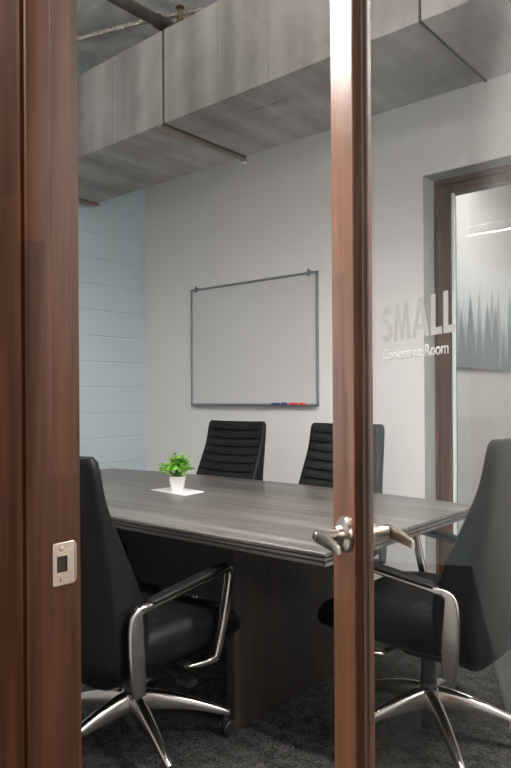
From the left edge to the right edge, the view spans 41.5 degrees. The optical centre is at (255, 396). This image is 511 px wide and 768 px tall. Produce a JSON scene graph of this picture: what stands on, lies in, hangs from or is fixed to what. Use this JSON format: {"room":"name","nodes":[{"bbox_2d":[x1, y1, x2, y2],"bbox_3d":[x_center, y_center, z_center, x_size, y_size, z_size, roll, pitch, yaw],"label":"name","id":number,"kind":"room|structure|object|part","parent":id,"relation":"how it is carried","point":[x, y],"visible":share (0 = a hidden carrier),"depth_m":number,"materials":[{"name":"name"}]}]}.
{"room":"office","nodes":[
{"label":"office","id":0,"kind":"room"},
{"bbox_2d":[77,65,145,469],"bbox_3d":[-0.746,-0.685,6.091,0.200,3.780,7.700,0,0,41],"label":"wall","id":1,"kind":"structure","parent":0,"point":[111,237],"depth_m":5.46,"materials":[{"name":"blue paint"}]},
{"bbox_2d":[77,4,211,41],"bbox_3d":[-0.404,-2.297,4.024,3.205,0.044,0.034,0,0,21],"label":"conduit","id":2,"kind":"object","parent":1,"relation":"attached to","point":[187,12],"visible":0.38,"depth_m":4.16,"materials":[{"name":"beige"}]},
{"bbox_2d":[77,0,218,69],"bbox_3d":[2.222,-2.634,3.776,7.900,0.080,7.750,0,0,41],"label":"ceiling","id":3,"kind":"structure","parent":0,"point":[92,15],"depth_m":4.67,"materials":[{"name":"metal"}]},
{"bbox_2d":[77,0,510,208],"bbox_3d":[0.792,-2.028,3.036,6.112,1.114,0.717,0,0,41],"label":"air duct","id":4,"kind":"object","parent":3,"relation":"hanging from","point":[230,80],"visible":0.72,"depth_m":3.44,"materials":[{"name":"metal"}]},
{"bbox_2d":[81,586,510,767],"bbox_3d":[1.126,1.223,2.464,7.900,0.060,11.200,0,0,41],"label":"floor","id":5,"kind":"structure","parent":0,"point":[299,732],"depth_m":2.41,"materials":[{"name":"carpet"}]},
{"bbox_2d":[80,456,240,767],"bbox_3d":[-0.444,0.688,2.315,0.662,1.030,0.677,0,0,41],"label":"office chair","id":6,"kind":"object","parent":5,"relation":"on","point":[129,630],"visible":0.69,"depth_m":2.05,"materials":[{"name":"black leather"}]},
{"bbox_3d":[-0.589,1.069,2.403,0.320,0.124,0.044,0,0,24],"label":"leg","id":7,"kind":"part","parent":6,"relation":"part of","materials":[{"name":"silver metal"}]},
{"bbox_3d":[-0.546,1.069,2.195,0.044,0.124,0.320,0,0,42],"label":"leg","id":8,"kind":"part","parent":6,"relation":"part of","materials":[{"name":"silver metal"}]},
{"bbox_3d":[-0.588,0.530,2.141,0.518,0.714,0.228,0,0,40],"label":"backrest","id":9,"kind":"part","parent":6,"relation":"part of","materials":[{"name":"black leather"}]},
{"bbox_3d":[-0.640,0.730,2.483,0.071,0.314,0.443,0,0,40],"label":"arm","id":10,"kind":"part","parent":6,"relation":"part of","materials":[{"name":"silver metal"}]},
{"bbox_3d":[-0.336,1.067,2.171,0.044,0.124,0.320,0,0,-29],"label":"leg","id":11,"kind":"part","parent":6,"relation":"part of","materials":[{"name":"silver metal"}]},
{"bbox_3d":[-0.405,1.068,2.507,0.044,0.124,0.320,0,0,6],"label":"leg","id":12,"kind":"part","parent":6,"relation":"part of","materials":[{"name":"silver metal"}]},
{"bbox_3d":[-0.274,0.927,2.280,0.177,0.057,0.040,0,0,40],"label":"tilt lever","id":13,"kind":"part","parent":6,"relation":"part of","materials":[{"name":"black plastic"}]},
{"bbox_3d":[-0.240,0.727,2.142,0.071,0.314,0.443,0,0,40],"label":"arm","id":14,"kind":"part","parent":6,"relation":"part of","materials":[{"name":"silver metal"}]},
{"bbox_3d":[-0.248,1.067,2.364,0.320,0.124,0.044,0,0,-12],"label":"leg","id":15,"kind":"part","parent":6,"relation":"part of","materials":[{"name":"silver metal"}]},
{"bbox_3d":[-0.400,0.790,2.360,0.516,0.144,0.553,0,0,40],"label":"seat","id":16,"kind":"part","parent":6,"relation":"part of","materials":[{"name":"black leather"}]},
{"bbox_2d":[193,420,265,597],"bbox_3d":[-0.308,0.676,4.042,0.677,1.051,0.677,0,0,41],"label":"office chair","id":17,"kind":"object","parent":5,"relation":"on","point":[233,449],"visible":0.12,"depth_m":4.20,"materials":[{"name":"black leather"}]},
{"bbox_3d":[-0.165,0.507,4.215,0.518,0.714,0.228,0,0,40],"label":"backrest","id":18,"kind":"part","parent":17,"relation":"part of","materials":[{"name":"black leather"}]},
{"bbox_2d":[100,468,470,730],"bbox_3d":[-0.326,0.826,3.157,2.395,0.748,1.199,0,0,41],"label":"conference table","id":19,"kind":"object","parent":5,"relation":"on","point":[280,650],"visible":0.66,"depth_m":2.64,"materials":[{"name":"grey laminate"}]},
{"bbox_3d":[-0.832,0.849,3.585,0.040,0.708,0.795,0,0,40],"label":"panel","id":20,"kind":"part","parent":19,"relation":"part of","materials":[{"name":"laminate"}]},
{"bbox_3d":[-0.335,0.702,3.157,1.273,0.420,0.020,0,0,40],"label":"modesty panel","id":21,"kind":"part","parent":19,"relation":"part of","materials":[{"name":"black wood"}]},
{"bbox_2d":[150,487,203,495],"bbox_3d":[-0.361,0.451,3.230,0.158,0.002,0.283,0,0,-41],"label":"paper sheet","id":22,"kind":"object","parent":19,"relation":"on","point":[186,491],"visible":0.86,"depth_m":3.21,"materials":[{"name":"white paper"}]},
{"bbox_2d":[158,452,193,490],"bbox_3d":[-0.379,0.356,3.244,0.191,0.188,0.190,0,0,5],"label":"potted plant","id":23,"kind":"object","parent":22,"relation":"on","point":[177,480],"visible":1,"depth_m":3.22,"materials":[{"name":"green plant"}]},
{"bbox_3d":[-0.376,0.415,3.245,0.073,0.069,0.073,0,0,2],"label":"pot","id":24,"kind":"part","parent":23,"relation":"part of","materials":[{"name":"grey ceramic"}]},
{"bbox_3d":[0.167,0.843,2.732,0.040,0.708,0.795,0,0,40],"label":"panel","id":25,"kind":"part","parent":19,"relation":"part of","materials":[{"name":"laminate"}]},
{"bbox_2d":[298,423,386,563],"bbox_3d":[0.292,0.673,3.515,0.658,1.051,0.704,0,0,41],"label":"office chair","id":26,"kind":"object","parent":5,"relation":"on","point":[317,470],"visible":0.13,"depth_m":3.74,"materials":[{"name":"black leather"}]},
{"bbox_3d":[0.513,0.702,3.340,0.071,0.314,0.443,0,0,40],"label":"arm","id":27,"kind":"part","parent":26,"relation":"part of","materials":[{"name":"silver metal"}]},
{"bbox_2d":[318,438,510,767],"bbox_3d":[0.618,0.661,2.353,0.705,1.071,0.655,0,0,41],"label":"office chair","id":28,"kind":"object","parent":5,"relation":"on","point":[460,616],"visible":0.79,"depth_m":2.07,"materials":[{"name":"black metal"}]},
{"bbox_3d":[0.569,0.743,2.372,0.553,0.144,0.516,0,0,40],"label":"seat","id":29,"kind":"part","parent":28,"relation":"part of","materials":[{"name":"black leather"}]},
{"bbox_3d":[0.445,0.682,2.132,0.443,0.314,0.071,0,0,40],"label":"arm","id":30,"kind":"part","parent":28,"relation":"part of","materials":[{"name":"silver metal"}]},
{"bbox_3d":[0.490,1.062,2.486,0.044,0.124,0.320,0,0,-39],"label":"leg","id":31,"kind":"part","parent":28,"relation":"part of","materials":[{"name":"silver metal"}]},
{"bbox_3d":[0.434,1.063,2.282,0.320,0.124,0.044,0,0,-20],"label":"leg","id":32,"kind":"part","parent":28,"relation":"part of","materials":[{"name":"silver metal"}]},
{"bbox_3d":[0.786,0.680,2.531,0.443,0.314,0.071,0,0,40],"label":"arm","id":33,"kind":"part","parent":28,"relation":"part of","materials":[{"name":"silver metal"}]},
{"bbox_3d":[0.610,1.062,2.165,0.044,0.124,0.320,0,0,-2],"label":"leg","id":34,"kind":"part","parent":28,"relation":"part of","materials":[{"name":"silver metal"}]},
{"bbox_3d":[0.702,1.061,2.495,0.044,0.124,0.320,0,0,34],"label":"leg","id":35,"kind":"part","parent":28,"relation":"part of","materials":[{"name":"silver metal"}]},
{"bbox_3d":[0.785,0.481,2.186,0.228,0.714,0.518,0,0,40],"label":"backrest","id":36,"kind":"part","parent":28,"relation":"part of","materials":[{"name":"black leather"}]},
{"bbox_3d":[0.776,1.060,2.297,0.320,0.124,0.044,0,0,16],"label":"leg","id":37,"kind":"part","parent":28,"relation":"part of","materials":[{"name":"silver metal"}]},
{"bbox_2d":[145,73,510,579],"bbox_3d":[1.527,-0.700,3.795,6.240,3.780,0.270,0,0,41],"label":"wall","id":38,"kind":"structure","parent":0,"point":[269,215],"depth_m":4.62,"materials":[{"name":"white paint"}]},
{"bbox_2d":[190,268,318,405],"bbox_3d":[-0.052,-0.403,4.934,1.223,0.936,0.049,0,0,41],"label":"whiteboard","id":39,"kind":"object","parent":38,"relation":"attached to","point":[254,342],"visible":1,"depth_m":4.90,"materials":[{"name":"white plastic"}]},
{"bbox_2d":[191,404,316,405],"bbox_3d":[-0.044,0.060,4.919,1.189,0.010,0.034,0,0,40],"label":"marker tray","id":40,"kind":"object","parent":39,"relation":"on","point":[191,404],"depth_m":4.94,"materials":[{"name":"silver metal"}]},
{"bbox_2d":[271,403,286,404],"bbox_3d":[0.166,0.049,4.744,0.132,0.018,0.018,0,0,41],"label":"marker","id":41,"kind":"object","parent":39,"relation":"on","point":[271,403],"visible":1,"depth_m":4.74,"materials":[{"name":"blue plastic"}]},
{"bbox_2d":[289,403,304,404],"bbox_3d":[0.288,0.048,4.640,0.132,0.018,0.018,0,0,41],"label":"marker","id":42,"kind":"object","parent":39,"relation":"on","point":[289,403],"visible":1,"depth_m":4.63,"materials":[{"name":"red plastic"}]},
{"bbox_2d":[423,155,510,573],"bbox_3d":[1.712,-0.079,3.631,1.653,2.536,0.254,0,0,41],"label":"door frame","id":43,"kind":"structure","parent":38,"relation":"in","point":[440,189],"depth_m":4.13,"materials":[{"name":"brown wood"}]},
{"bbox_2d":[456,185,510,533],"bbox_3d":[2.103,-0.703,6.101,0.120,3.780,3.985,0,0,41],"label":"wall","id":44,"kind":"structure","parent":0,"point":[483,218],"depth_m":5.83,"materials":[{"name":"grey paint"}]},
{"bbox_2d":[456,254,510,370],"bbox_3d":[1.879,-0.692,5.723,0.030,0.900,2.650,0,0,41],"label":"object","id":45,"kind":"object","parent":44,"relation":"attached to","point":[483,291],"visible":0.44,"depth_m":5.78,"materials":[{"name":"grey paper"}]},
{"bbox_3d":[-0.689,-0.686,1.292,6.120,3.780,0.095,0,0,41],"label":"wall","id":46,"kind":"structure","parent":0,"visible":0},
{"bbox_2d":[0,0,81,767],"bbox_3d":[0.072,0.069,0.642,1.245,2.262,0.092,0,0,41],"label":"door frame","id":47,"kind":"structure","parent":46,"relation":"attached to","point":[40,580],"depth_m":0.93,"materials":[{"name":"brown wood"}]},
{"bbox_3d":[-0.272,0.237,0.958,0.003,0.061,0.039,0,0,41],"label":"strike plate","id":48,"kind":"part","parent":47,"relation":"part of","materials":[{"name":"silver metal"}]},
{"bbox_2d":[106,0,183,30],"bbox_3d":[-0.857,-2.205,3.548,0.211,0.102,3.100,0,0,41],"label":"ceiling beam","id":49,"kind":"structure","parent":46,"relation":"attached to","point":[159,22],"depth_m":3.88,"materials":[{"name":"paint"}]},
{"bbox_2d":[175,5,183,20],"bbox_3d":[-0.439,-2.224,3.914,0.052,0.084,0.052,0,0,41],"label":"sprinkler","id":50,"kind":"object","parent":49,"relation":"attached to","point":[179,8],"visible":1,"depth_m":3.90,"materials":[{"name":"gold metal"}]},
{"bbox_2d":[313,0,454,767],"bbox_3d":[0.289,0.128,0.766,0.150,2.120,0.924,0,0,-17],"label":"door","id":51,"kind":"structure","parent":46,"relation":"in","point":[352,539],"depth_m":1.12,"materials":[{"name":"brown wood"}]},
{"bbox_3d":[0.117,0.234,1.092,0.010,0.024,0.110,0,0,-14],"label":"lever","id":52,"kind":"part","parent":51,"relation":"part of","materials":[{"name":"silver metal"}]},
{"bbox_3d":[0.244,0.234,1.132,0.012,0.024,0.110,0,0,-12],"label":"lever","id":53,"kind":"part","parent":51,"relation":"part of","materials":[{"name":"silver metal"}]}
]}

